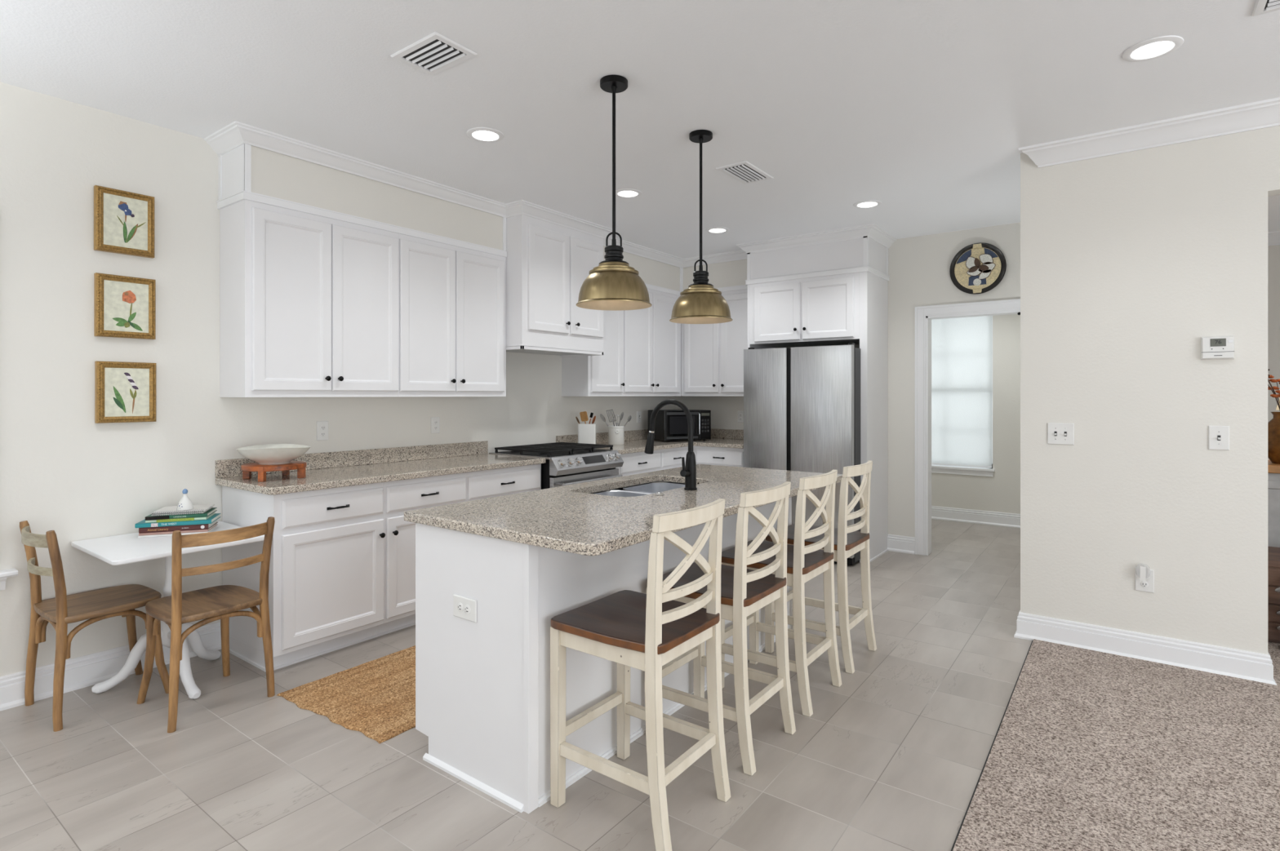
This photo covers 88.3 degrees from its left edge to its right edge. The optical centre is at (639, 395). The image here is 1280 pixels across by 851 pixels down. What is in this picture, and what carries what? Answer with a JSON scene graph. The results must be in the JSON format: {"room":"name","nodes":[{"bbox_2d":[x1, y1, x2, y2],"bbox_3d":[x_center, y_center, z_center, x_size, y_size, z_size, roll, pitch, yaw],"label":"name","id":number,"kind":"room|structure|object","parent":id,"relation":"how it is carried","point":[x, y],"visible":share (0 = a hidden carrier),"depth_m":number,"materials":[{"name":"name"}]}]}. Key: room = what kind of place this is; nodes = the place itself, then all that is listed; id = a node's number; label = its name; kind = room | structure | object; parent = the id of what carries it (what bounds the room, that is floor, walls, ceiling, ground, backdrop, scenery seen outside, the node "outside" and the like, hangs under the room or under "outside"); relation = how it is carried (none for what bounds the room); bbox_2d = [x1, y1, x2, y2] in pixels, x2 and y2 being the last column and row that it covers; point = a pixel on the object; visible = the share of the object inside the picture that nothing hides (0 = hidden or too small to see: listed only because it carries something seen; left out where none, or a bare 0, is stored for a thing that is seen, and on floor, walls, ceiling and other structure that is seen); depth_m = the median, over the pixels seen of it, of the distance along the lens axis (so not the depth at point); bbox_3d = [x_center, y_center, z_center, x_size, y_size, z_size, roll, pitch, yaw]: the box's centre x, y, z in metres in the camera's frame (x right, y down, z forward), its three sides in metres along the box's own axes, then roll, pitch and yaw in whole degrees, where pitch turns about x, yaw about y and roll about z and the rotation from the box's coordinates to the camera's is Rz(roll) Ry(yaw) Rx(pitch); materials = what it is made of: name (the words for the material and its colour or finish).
{"room":"kitchen","nodes":[
{"label":"kitchen","id":0,"kind":"room"},
{"bbox_2d":[0,81,675,676],"bbox_3d":[-1.833,0.003,4.291,0.120,2.745,11.160,0,0,36],"label":"wall","id":1,"kind":"structure","parent":0,"point":[74,477],"depth_m":3.21,"materials":[{"name":"beige paint"}]},
{"bbox_2d":[0,568,17,591],"bbox_3d":[-3.406,0.812,2.053,0.112,0.086,2.150,0,0,36],"label":"trim","id":2,"kind":"structure","parent":1,"relation":"attached to","point":[5,574],"depth_m":2.87,"materials":[{"name":"white wood"}]},
{"bbox_2d":[0,622,221,711],"bbox_3d":[-3.643,1.304,1.718,0.028,0.141,4.630,0,0,36],"label":"baseboard","id":3,"kind":"structure","parent":1,"relation":"attached to","point":[80,673],"depth_m":3.10,"materials":[{"name":"white wood"}]},
{"bbox_2d":[93,185,154,258],"bbox_3d":[-2.520,-0.844,3.227,0.039,0.306,0.237,0,0,36],"label":"framed picture","id":4,"kind":"object","parent":1,"relation":"attached to","point":[124,220],"visible":1,"depth_m":3.21,"materials":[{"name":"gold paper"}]},
{"bbox_2d":[93,272,155,339],"bbox_3d":[-2.518,-0.430,3.229,0.039,0.301,0.239,0,0,36],"label":"framed picture","id":5,"kind":"object","parent":1,"relation":"attached to","point":[125,307],"visible":1,"depth_m":3.21,"materials":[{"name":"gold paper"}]},
{"bbox_2d":[94,360,155,423],"bbox_3d":[-2.517,-0.013,3.232,0.039,0.296,0.239,0,0,36],"label":"framed picture","id":6,"kind":"object","parent":1,"relation":"attached to","point":[125,392],"visible":1,"depth_m":3.22,"materials":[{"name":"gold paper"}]},
{"bbox_2d":[219,200,398,397],"bbox_3d":[-1.875,-0.499,3.830,0.360,1.024,0.888,0,0,36],"label":"upper cabinet","id":7,"kind":"object","parent":1,"relation":"attached to","point":[308,303],"visible":1,"depth_m":3.63,"materials":[{"name":"white paint"}]},
{"bbox_2d":[216,190,889,296],"bbox_3d":[-0.025,-1.028,4.684,1.984,0.041,4.651,0,0,41],"label":"trim","id":8,"kind":"structure","parent":7,"relation":"attached to","point":[242,195],"depth_m":4.20,"materials":[{"name":"white wood"}]},
{"bbox_2d":[316,421,328,440],"bbox_3d":[-1.942,0.220,4.033,0.008,0.118,0.072,0,0,36],"label":"electrical outlet","id":9,"kind":"object","parent":1,"relation":"attached to","point":[322,426],"visible":1,"depth_m":4.03,"materials":[{"name":"white plastic"}]},
{"bbox_2d":[215,440,488,478],"bbox_3d":[-1.731,0.401,4.308,0.020,0.096,1.874,0,0,36],"label":"backsplash","id":10,"kind":"structure","parent":1,"relation":"attached to","point":[224,468],"depth_m":4.27,"materials":[{"name":"beige stone"}]},
{"bbox_2d":[431,417,439,433],"bbox_3d":[-1.456,0.215,4.690,0.008,0.118,0.072,0,0,36],"label":"electrical outlet","id":11,"kind":"object","parent":1,"relation":"attached to","point":[435,421],"visible":1,"depth_m":4.69,"materials":[{"name":"white plastic"}]},
{"bbox_2d":[398,233,506,397],"bbox_3d":[-1.347,-0.499,4.543,0.360,1.024,0.887,0,0,36],"label":"upper cabinet","id":12,"kind":"object","parent":1,"relation":"attached to","point":[452,299],"visible":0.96,"depth_m":4.40,"materials":[{"name":"white paint"}]},
{"bbox_2d":[506,214,603,357],"bbox_3d":[-0.744,-0.849,5.219,0.527,1.038,0.913,0,0,36],"label":"upper cabinet","id":13,"kind":"object","parent":1,"relation":"attached to","point":[548,264],"visible":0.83,"depth_m":4.95,"materials":[{"name":"white paint"}]},
{"bbox_2d":[561,310,624,396],"bbox_3d":[-0.397,-0.499,5.830,0.357,1.024,0.478,0,0,36],"label":"upper cabinet","id":14,"kind":"object","parent":1,"relation":"attached to","point":[599,375],"visible":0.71,"depth_m":5.72,"materials":[{"name":"white paint"}]},
{"bbox_2d":[555,428,743,444],"bbox_3d":[0.298,0.401,6.084,1.171,0.096,1.860,0,0,36],"label":"backsplash","id":15,"kind":"structure","parent":1,"relation":"attached to","point":[601,437],"depth_m":6.59,"materials":[{"name":"beige stone"}]},
{"bbox_2d":[622,288,680,396],"bbox_3d":[0.032,-0.499,6.410,0.357,1.024,0.964,0,0,36],"label":"upper cabinet","id":16,"kind":"object","parent":1,"relation":"attached to","point":[651,342],"visible":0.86,"depth_m":6.31,"materials":[{"name":"white paint"}]},
{"bbox_2d":[251,145,746,291],"bbox_3d":[-0.478,-1.190,5.033,1.175,0.359,4.476,0,0,36],"label":"wall","id":17,"kind":"structure","parent":0,"point":[274,175],"depth_m":4.10,"materials":[{"name":"beige paint"}]},
{"bbox_2d":[218,143,683,292],"bbox_3d":[-0.924,-1.175,5.146,0.325,0.251,4.147,0,0,36],"label":"trim","id":18,"kind":"structure","parent":17,"relation":"attached to","point":[235,165],"depth_m":3.48,"materials":[{"name":"white wood"}]},
{"bbox_2d":[204,120,897,267],"bbox_3d":[-0.019,-1.334,4.642,2.048,0.076,4.716,0,0,41],"label":"trim","id":19,"kind":"structure","parent":17,"relation":"attached to","point":[236,134],"depth_m":4.54,"materials":[{"name":"white wood"}]},
{"bbox_2d":[0,0,1279,258],"bbox_3d":[1.639,-1.420,1.723,8.755,0.100,11.160,0,0,36],"label":"ceiling","id":20,"kind":"structure","parent":0,"point":[924,109],"depth_m":2.88,"materials":[{"name":"paint"}]},
{"bbox_2d":[390,31,477,75],"bbox_3d":[-0.829,-1.364,2.649,0.292,0.011,0.199,0,0,36],"label":"ceiling vent","id":21,"kind":"object","parent":20,"relation":"in","point":[434,53],"visible":1,"depth_m":2.64,"materials":[{"name":"white metal"}]},
{"bbox_2d":[466,127,504,142],"bbox_3d":[-0.812,-1.365,3.466,0.194,0.010,0.194,0,0,36],"label":"recessed light","id":22,"kind":"object","parent":20,"relation":"in","point":[479,134],"visible":1,"depth_m":3.45,"materials":[{"name":"white plastic"}]},
{"bbox_2d":[576,75,652,311],"bbox_3d":[-0.114,-0.879,2.877,0.331,0.979,0.331,0,0,-11],"label":"pendant lamp","id":23,"kind":"object","parent":20,"relation":"hanging from","point":[613,285],"visible":1,"depth_m":2.82,"materials":[{"name":"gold metal"}]},
{"bbox_2d":[599,239,629,264],"bbox_3d":[-0.114,-0.624,2.877,0.132,0.112,0.131,0,0,36],"label":"socket","id":24,"kind":"object","parent":23,"relation":"attached to","point":[613,255],"depth_m":2.84,"materials":[{"name":"black metal"}]},
{"bbox_2d":[615,188,642,197],"bbox_3d":[-0.083,-1.365,4.467,0.194,0.010,0.194,0,0,36],"label":"recessed light","id":25,"kind":"object","parent":20,"relation":"in","point":[624,193],"visible":0.95,"depth_m":4.44,"materials":[{"name":"white plastic"}]},
{"bbox_2d":[669,129,733,324],"bbox_3d":[0.320,-0.879,3.459,0.331,0.979,0.331,0,0,-6],"label":"pendant lamp","id":26,"kind":"object","parent":20,"relation":"hanging from","point":[701,303],"visible":1,"depth_m":3.39,"materials":[{"name":"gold metal"}]},
{"bbox_2d":[688,265,712,286],"bbox_3d":[0.320,-0.624,3.459,0.132,0.112,0.131,0,0,36],"label":"socket","id":27,"kind":"object","parent":26,"relation":"attached to","point":[700,277],"depth_m":3.42,"materials":[{"name":"black metal"}]},
{"bbox_2d":[706,226,728,233],"bbox_3d":[0.642,-1.365,5.466,0.194,0.010,0.194,0,0,36],"label":"recessed light","id":28,"kind":"object","parent":20,"relation":"in","point":[715,229],"visible":1,"depth_m":5.44,"materials":[{"name":"white plastic"}]},
{"bbox_2d":[715,160,773,184],"bbox_3d":[0.649,-1.364,4.060,0.205,0.011,0.370,0,0,36],"label":"ceiling vent","id":29,"kind":"object","parent":20,"relation":"in","point":[744,172],"visible":1,"depth_m":4.04,"materials":[{"name":"white metal"}]},
{"bbox_2d":[853,200,881,208],"bbox_3d":[1.629,-1.365,4.721,0.194,0.010,0.194,0,0,36],"label":"recessed light","id":30,"kind":"object","parent":20,"relation":"in","point":[867,203],"visible":1,"depth_m":4.70,"materials":[{"name":"white plastic"}]},
{"bbox_2d":[1121,35,1183,62],"bbox_3d":[2.025,-1.365,2.605,0.194,0.010,0.194,0,0,36],"label":"recessed light","id":31,"kind":"object","parent":20,"relation":"in","point":[1158,46],"visible":1,"depth_m":2.59,"materials":[{"name":"white plastic"}]},
{"bbox_2d":[1251,0,1279,16],"bbox_3d":[2.270,-1.364,2.178,0.340,0.011,0.242,0,0,36],"label":"ceiling vent","id":32,"kind":"object","parent":20,"relation":"in","point":[1261,6],"visible":1,"depth_m":2.31,"materials":[{"name":"white metal"}]},
{"bbox_2d":[0,519,1279,850],"bbox_3d":[1.639,1.419,1.723,8.755,0.112,11.160,0,0,36],"label":"floor","id":33,"kind":"structure","parent":0,"point":[892,757],"depth_m":2.46,"materials":[{"name":"grey tile"}]},
{"bbox_2d":[19,520,168,732],"bbox_3d":[-2.447,0.966,2.960,0.422,0.823,0.478,0,0,34],"label":"bistro chair","id":34,"kind":"object","parent":33,"relation":"on","point":[98,605],"visible":0.92,"depth_m":2.89,"materials":[{"name":"brown wood"}]},
{"bbox_2d":[71,521,264,699],"bbox_3d":[-2.223,1.030,3.142,0.611,0.690,0.633,0,0,36],"label":"pedestal table","id":35,"kind":"object","parent":33,"relation":"on","point":[122,549],"visible":0.72,"depth_m":3.05,"materials":[{"name":"white wood"}]},
{"bbox_2d":[137,525,217,537],"bbox_3d":[-2.296,0.679,3.287,0.285,0.010,0.193,0,0,-20],"label":"book","id":36,"kind":"object","parent":35,"relation":"on","point":[215,526],"visible":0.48,"depth_m":3.19,"materials":[{"name":"paper"}]},
{"bbox_2d":[138,523,217,536],"bbox_3d":[-2.295,0.669,3.287,0.283,0.011,0.193,0,0,-20],"label":"book","id":37,"kind":"object","parent":36,"relation":"on","point":[216,524],"visible":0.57,"depth_m":3.21,"materials":[{"name":"paper"}]},
{"bbox_2d":[138,520,217,533],"bbox_3d":[-2.294,0.650,3.287,0.285,0.026,0.194,0,0,-20],"label":"book","id":38,"kind":"object","parent":37,"relation":"on","point":[204,526],"visible":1,"depth_m":3.20,"materials":[{"name":"paper"}]},
{"bbox_2d":[134,513,221,528],"bbox_3d":[-2.294,0.626,3.285,0.312,0.020,0.194,0,0,-20],"label":"book","id":39,"kind":"object","parent":38,"relation":"on","point":[142,524],"visible":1,"depth_m":3.20,"materials":[{"name":"paper"}]},
{"bbox_2d":[145,512,215,523],"bbox_3d":[-2.288,0.609,3.293,0.250,0.014,0.189,0,0,-20],"label":"book","id":40,"kind":"object","parent":39,"relation":"on","point":[212,514],"visible":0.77,"depth_m":3.21,"materials":[{"name":"white paper"}]},
{"bbox_2d":[145,507,217,520],"bbox_3d":[-2.286,0.594,3.293,0.255,0.016,0.194,0,0,-20],"label":"book","id":41,"kind":"object","parent":40,"relation":"on","point":[212,510],"visible":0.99,"depth_m":3.21,"materials":[{"name":"paper"}]},
{"bbox_2d":[151,506,213,515],"bbox_3d":[-2.288,0.581,3.299,0.219,0.012,0.183,0,0,-20],"label":"book","id":42,"kind":"object","parent":41,"relation":"on","point":[191,513],"visible":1,"depth_m":3.22,"materials":[{"name":"paper"}]},
{"bbox_2d":[153,504,214,514],"bbox_3d":[-2.281,0.571,3.302,0.219,0.012,0.183,0,0,-20],"label":"book","id":43,"kind":"object","parent":42,"relation":"on","point":[203,508],"visible":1,"depth_m":3.26,"materials":[{"name":"white paper"}]},
{"bbox_2d":[176,488,193,511],"bbox_3d":[-2.249,0.516,3.258,0.070,0.102,0.070,0,0,36],"label":"porcelain figurine","id":44,"kind":"object","parent":43,"relation":"on","point":[184,504],"visible":1,"depth_m":3.24,"materials":[{"name":"white ceramic"}]},
{"bbox_2d":[137,516,275,733],"bbox_3d":[-1.944,0.966,2.954,0.478,0.823,0.422,0,0,35],"label":"bistro chair","id":45,"kind":"object","parent":33,"relation":"on","point":[222,602],"visible":1,"depth_m":2.90,"materials":[{"name":"brown wood"}]},
{"bbox_2d":[222,482,385,671],"bbox_3d":[-1.840,0.931,3.631,0.641,0.888,0.605,0,0,36],"label":"base cabinet","id":46,"kind":"object","parent":33,"relation":"on","point":[326,575],"visible":0.78,"depth_m":3.43,"materials":[{"name":"white paint"}]},
{"bbox_2d":[215,440,546,495],"bbox_3d":[-1.483,0.419,4.124,0.639,0.133,1.874,0,0,36],"label":"countertop","id":47,"kind":"structure","parent":46,"relation":"on","point":[326,470],"depth_m":4.01,"materials":[{"name":"beige stone"}]},
{"bbox_2d":[240,461,306,482],"bbox_3d":[-1.973,0.410,3.555,0.310,0.079,0.310,0,0,22],"label":"stand","id":48,"kind":"object","parent":47,"relation":"on","point":[246,468],"visible":0.87,"depth_m":3.46,"materials":[{"name":"brown wood"}]},
{"bbox_2d":[236,444,310,465],"bbox_3d":[-1.973,0.323,3.555,0.352,0.094,0.352,0,0,36],"label":"serving bowl","id":49,"kind":"object","parent":48,"relation":"on","point":[267,454],"visible":1,"depth_m":3.47,"materials":[{"name":"beige ceramic"}]},
{"bbox_2d":[276,645,415,743],"bbox_3d":[-0.821,1.370,3.508,0.760,0.010,1.800,0,0,36],"label":"woven rug","id":50,"kind":"object","parent":33,"relation":"on","point":[375,699],"visible":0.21,"depth_m":2.98,"materials":[{"name":"wicker"}]},
{"bbox_2d":[377,472,466,636],"bbox_3d":[-1.488,0.931,4.106,0.641,0.888,0.578,0,0,36],"label":"base cabinet","id":51,"kind":"object","parent":33,"relation":"on","point":[401,496],"visible":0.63,"depth_m":3.81,"materials":[{"name":"white paint"}]},
{"bbox_2d":[466,463,541,502],"bbox_3d":[-1.119,0.931,4.605,0.641,0.888,0.663,0,0,36],"label":"drawer","id":52,"kind":"object","parent":33,"relation":"on","point":[486,484],"visible":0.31,"depth_m":4.40,"materials":[{"name":"white paint"}]},
{"bbox_2d":[488,442,623,489],"bbox_3d":[-0.631,0.889,5.138,0.744,0.972,0.770,0,0,36],"label":"gas range","id":53,"kind":"object","parent":33,"relation":"on","point":[566,464],"visible":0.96,"depth_m":4.92,"materials":[{"name":"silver metal"}]},
{"bbox_2d":[488,448,614,459],"bbox_3d":[-0.669,0.451,5.166,0.650,0.016,0.770,0,0,36],"label":"cooktop","id":54,"kind":"object","parent":53,"relation":"in","point":[582,454],"depth_m":4.96,"materials":[{"name":"black metal"}]},
{"bbox_2d":[541,459,618,489],"bbox_3d":[-0.659,0.873,5.158,0.676,0.825,0.758,0,0,36],"label":"oven","id":55,"kind":"object","parent":53,"relation":"in","point":[549,479],"depth_m":4.74,"materials":[{"name":"silver metal"}]},
{"bbox_2d":[415,481,791,814],"bbox_3d":[-0.012,0.931,3.201,0.677,0.888,2.115,0,0,36],"label":"kitchen island","id":56,"kind":"object","parent":33,"relation":"on","point":[482,687],"visible":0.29,"depth_m":2.36,"materials":[{"name":"white paint"}]},
{"bbox_2d":[453,594,476,622],"bbox_3d":[-0.627,0.762,2.351,0.125,0.078,0.008,0,0,36],"label":"electrical outlet","id":57,"kind":"object","parent":56,"relation":"attached to","point":[464,608],"visible":1,"depth_m":2.35,"materials":[{"name":"white plastic"}]},
{"bbox_2d":[404,464,842,555],"bbox_3d":[0.123,0.468,3.130,0.965,0.036,2.180,0,0,36],"label":"island countertop","id":58,"kind":"structure","parent":56,"relation":"on","point":[571,518],"depth_m":2.60,"materials":[{"name":"beige stone"}]},
{"bbox_2d":[591,481,684,497],"bbox_3d":[0.030,0.581,3.293,0.402,0.188,0.780,0,0,36],"label":"sink","id":59,"kind":"object","parent":58,"relation":"in","point":[650,488],"visible":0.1,"depth_m":3.58,"materials":[{"name":"metal"}]},
{"bbox_2d":[644,399,697,490],"bbox_3d":[0.135,0.235,3.186,0.298,0.429,0.099,0,0,36],"label":"faucet","id":60,"kind":"object","parent":58,"relation":"on","point":[688,472],"visible":1,"depth_m":3.12,"materials":[{"name":"black metal"}]},
{"bbox_2d":[615,449,660,476],"bbox_3d":[-0.248,0.931,5.782,0.641,0.888,0.718,0,0,36],"label":"base cabinet","id":61,"kind":"object","parent":33,"relation":"on","point":[637,463],"visible":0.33,"depth_m":5.64,"materials":[{"name":"white paint"}]},
{"bbox_2d":[555,428,743,454],"bbox_3d":[0.298,0.419,6.084,1.171,0.133,1.860,0,0,36],"label":"countertop","id":62,"kind":"structure","parent":61,"relation":"on","point":[635,441],"depth_m":6.20,"materials":[{"name":"beige stone"}]},
{"bbox_2d":[577,423,595,444],"bbox_3d":[-0.455,0.348,5.666,0.150,0.203,0.150,0,0,-2],"label":"utensil crock","id":63,"kind":"object","parent":62,"relation":"on","point":[586,433],"visible":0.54,"depth_m":5.59,"materials":[{"name":"white ceramic"}]},
{"bbox_2d":[579,411,588,424],"bbox_3d":[-0.469,0.289,5.655,0.097,0.298,0.051,0,0,-3],"label":"wooden spatula","id":64,"kind":"object","parent":63,"relation":"in","point":[584,416],"visible":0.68,"depth_m":5.65,"materials":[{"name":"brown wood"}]},
{"bbox_2d":[608,425,624,444],"bbox_3d":[-0.216,0.365,6.006,0.154,0.168,0.154,0,0,36],"label":"utensil crock","id":65,"kind":"object","parent":62,"relation":"on","point":[615,433],"visible":0.98,"depth_m":5.94,"materials":[{"name":"white ceramic"}]},
{"bbox_2d":[648,409,711,442],"bbox_3d":[0.392,0.300,6.516,0.516,0.300,0.386,0,0,-26],"label":"microwave oven","id":66,"kind":"object","parent":62,"relation":"on","point":[669,424],"visible":0.85,"depth_m":6.35,"materials":[{"name":"black metal"}]},
{"bbox_2d":[550,498,730,850],"bbox_3d":[0.007,0.866,2.229,0.479,1.018,0.424,0,0,36],"label":"bar stool","id":67,"kind":"object","parent":33,"relation":"on","point":[628,628],"visible":1,"depth_m":2.15,"materials":[{"name":"beige wood"}]},
{"bbox_2d":[660,446,688,470],"bbox_3d":[0.122,0.931,6.284,0.641,0.888,0.529,0,0,36],"label":"drawer","id":68,"kind":"object","parent":33,"relation":"on","point":[669,458],"visible":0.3,"depth_m":6.05,"materials":[{"name":"white paint"}]},
{"bbox_2d":[693,445,743,467],"bbox_3d":[0.894,0.931,6.389,0.578,0.888,0.660,0,0,36],"label":"drawer","id":69,"kind":"object","parent":33,"relation":"on","point":[721,456],"visible":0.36,"depth_m":6.14,"materials":[{"name":"white paint"}]},
{"bbox_2d":[645,481,795,776],"bbox_3d":[0.334,0.866,2.670,0.479,1.018,0.424,0,0,36],"label":"bar stool","id":70,"kind":"object","parent":33,"relation":"on","point":[744,592],"visible":0.76,"depth_m":2.54,"materials":[{"name":"beige paint"}]},
{"bbox_2d":[720,469,841,717],"bbox_3d":[0.655,0.866,3.104,0.479,1.018,0.424,0,0,36],"label":"bar stool","id":71,"kind":"object","parent":33,"relation":"on","point":[804,563],"visible":0.77,"depth_m":2.98,"materials":[{"name":"beige paint"}]},
{"bbox_2d":[743,342,860,565],"bbox_3d":[1.514,0.479,5.808,0.959,1.792,0.741,0,0,36],"label":"refrigerator","id":72,"kind":"object","parent":33,"relation":"on","point":[802,405],"visible":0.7,"depth_m":5.46,"materials":[{"name":"grey metal"}]},
{"bbox_2d":[746,235,888,562],"bbox_3d":[1.577,0.018,5.902,1.095,2.715,0.630,0,0,36],"label":"tall cabinet","id":73,"kind":"object","parent":33,"relation":"on","point":[839,309],"visible":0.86,"depth_m":5.64,"materials":[{"name":"white paint"}]},
{"bbox_2d":[764,460,876,674],"bbox_3d":[0.976,0.866,3.538,0.479,1.018,0.424,0,0,36],"label":"bar stool","id":74,"kind":"object","parent":33,"relation":"on","point":[848,542],"visible":0.76,"depth_m":3.40,"materials":[{"name":"beige paint"}]},
{"bbox_2d":[951,640,1032,850],"bbox_3d":[-0.031,1.398,0.670,0.008,0.054,7.480,0,0,36],"label":"trim","id":75,"kind":"structure","parent":33,"relation":"on","point":[963,820],"depth_m":2.47,"materials":[{"name":"black metal"}]},
{"bbox_2d":[1267,546,1279,644],"bbox_3d":[3.920,1.136,3.567,0.960,0.452,0.462,0,0,36],"label":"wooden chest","id":76,"kind":"object","parent":33,"relation":"on","point":[1273,553],"visible":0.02,"depth_m":3.61,"materials":[{"name":"brown wood"}]},
{"bbox_2d":[1267,460,1279,547],"bbox_3d":[4.569,0.901,3.940,1.580,0.923,0.470,0,0,36],"label":"base cabinet","id":77,"kind":"object","parent":33,"relation":"on","point":[1273,469],"visible":0.02,"depth_m":4.12,"materials":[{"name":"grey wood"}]},
{"bbox_2d":[1267,412,1279,464],"bbox_3d":[4.116,0.275,4.219,0.210,0.330,0.210,0,0,36],"label":"vase","id":78,"kind":"object","parent":77,"relation":"on","point":[1273,425],"visible":0.85,"depth_m":4.20,"materials":[{"name":"brown ceramic"}]},
{"bbox_2d":[1267,368,1279,410],"bbox_3d":[4.107,-0.024,4.220,0.205,0.340,0.239,0,0,17],"label":"bunch","id":79,"kind":"object","parent":78,"relation":"in","point":[1274,395],"visible":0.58,"depth_m":4.25,"materials":[{"name":"orange plant"}]},
{"bbox_2d":[675,222,1020,537],"bbox_3d":[1.814,0.003,6.196,3.477,2.745,0.120,0,0,36],"label":"wall","id":80,"kind":"structure","parent":0,"point":[918,267],"depth_m":5.74,"materials":[{"name":"beige paint"}]},
{"bbox_2d":[681,288,747,396],"bbox_3d":[0.856,-0.499,6.582,0.868,1.024,0.395,0,0,36],"label":"upper cabinet","id":81,"kind":"object","parent":80,"relation":"attached to","point":[713,354],"visible":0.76,"depth_m":6.46,"materials":[{"name":"white paint"}]},
{"bbox_2d":[887,534,915,554],"bbox_3d":[2.281,1.304,5.759,0.228,0.141,0.028,0,0,36],"label":"baseboard","id":82,"kind":"structure","parent":80,"relation":"attached to","point":[904,544],"depth_m":5.75,"materials":[{"name":"white wood"}]},
{"bbox_2d":[915,298,1020,555],"bbox_3d":[2.799,0.306,5.456,0.963,2.137,0.149,0,0,36],"label":"door frame","id":83,"kind":"structure","parent":80,"relation":"in","point":[924,315],"depth_m":5.65,"materials":[{"name":"white wood"}]},
{"bbox_2d":[949,242,1006,293],"bbox_3d":[2.763,-1.033,5.391,0.418,0.418,0.044,0,0,36],"label":"wall plate","id":84,"kind":"object","parent":80,"relation":"attached to","point":[980,268],"visible":1,"depth_m":5.37,"materials":[{"name":"multicoloured ceramic"}]},
{"bbox_2d":[931,314,1020,514],"bbox_3d":[2.943,0.003,7.624,3.595,2.745,0.120,0,0,36],"label":"wall","id":85,"kind":"structure","parent":0,"point":[1001,492],"depth_m":6.92,"materials":[{"name":"beige paint"}]},
{"bbox_2d":[931,315,992,468],"bbox_3d":[3.398,-0.077,7.322,0.955,1.735,0.045,0,0,36],"label":"window","id":86,"kind":"structure","parent":85,"relation":"in","point":[992,316],"depth_m":7.03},
{"bbox_2d":[931,315,991,468],"bbox_3d":[3.366,-0.079,7.281,0.933,1.713,0.039,0,0,36],"label":"roller shade","id":87,"kind":"object","parent":86,"relation":"attached to","point":[962,347],"visible":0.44,"depth_m":7.18,"materials":[{"name":"white fabric"}]},
{"bbox_2d":[931,465,995,476],"bbox_3d":[3.364,0.826,7.259,0.975,0.079,0.088,0,0,36],"label":"trim","id":88,"kind":"structure","parent":85,"relation":"attached to","point":[935,468],"depth_m":7.12,"materials":[{"name":"white wood"}]},
{"bbox_2d":[931,506,1020,528],"bbox_3d":[3.401,1.304,7.194,2.112,0.141,0.028,0,0,36],"label":"baseboard","id":89,"kind":"structure","parent":85,"relation":"attached to","point":[961,515],"depth_m":7.04,"materials":[{"name":"white wood"}]},
{"bbox_2d":[1020,125,1279,654],"bbox_3d":[4.268,0.003,2.254,5.158,2.745,0.120,0,0,36],"label":"wall","id":90,"kind":"structure","parent":0,"point":[1130,260],"depth_m":3.39,"materials":[{"name":"white paint"}]},
{"bbox_2d":[1047,422,1074,444],"bbox_3d":[2.307,0.214,3.614,0.124,0.118,0.022,0,0,36],"label":"light switch","id":91,"kind":"object","parent":90,"relation":"attached to","point":[1058,433],"visible":1,"depth_m":3.62,"materials":[{"name":"white plastic"}]},
{"bbox_2d":[1134,568,1154,593],"bbox_3d":[2.605,0.958,3.402,0.078,0.118,0.008,0,0,36],"label":"electrical outlet","id":92,"kind":"object","parent":90,"relation":"attached to","point":[1148,586],"visible":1,"depth_m":3.40,"materials":[{"name":"white plastic"}]},
{"bbox_2d":[1139,566,1146,582],"bbox_3d":[2.587,0.913,3.390,0.059,0.085,0.030,0,0,36],"label":"plug","id":93,"kind":"object","parent":92,"relation":"attached to","point":[1142,569],"visible":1,"depth_m":3.38,"materials":[{"name":"white plastic"}]},
{"bbox_2d":[1013,610,1276,685],"bbox_3d":[3.068,1.304,4.106,1.081,0.141,1.728,0,0,36],"label":"baseboard","id":94,"kind":"structure","parent":90,"relation":"attached to","point":[1238,664],"depth_m":3.38,"materials":[{"name":"white wood"}]},
{"bbox_2d":[1017,97,1279,167],"bbox_3d":[4.153,-1.321,2.199,5.038,0.102,0.105,0,0,36],"label":"trim","id":95,"kind":"structure","parent":90,"relation":"attached to","point":[1265,113],"depth_m":3.33,"materials":[{"name":"white wood"}]},
{"bbox_2d":[1200,336,1234,359],"bbox_3d":[2.828,-0.231,3.226,0.124,0.112,0.029,0,0,36],"label":"thermostat","id":96,"kind":"object","parent":90,"relation":"attached to","point":[1216,347],"visible":1,"depth_m":3.22,"materials":[{"name":"white plastic"}]},
{"bbox_2d":[1208,426,1229,450],"bbox_3d":[2.834,0.211,3.224,0.078,0.118,0.022,0,0,36],"label":"light switch","id":97,"kind":"object","parent":90,"relation":"attached to","point":[1218,436],"visible":1,"depth_m":3.23,"materials":[{"name":"white plastic"}]},
{"bbox_2d":[1267,244,1279,460],"bbox_3d":[5.833,0.003,5.338,3.770,2.745,0.120,0,0,36],"label":"wall","id":98,"kind":"structure","parent":0,"point":[1273,251],"depth_m":5.59,"materials":[{"name":"beige paint"}]},
{"bbox_2d":[1267,231,1279,245],"bbox_3d":[5.766,-1.320,5.247,3.770,0.100,0.105,0,0,36],"label":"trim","id":99,"kind":"structure","parent":98,"relation":"attached to","point":[1273,237],"depth_m":5.56,"materials":[{"name":"white wood"}]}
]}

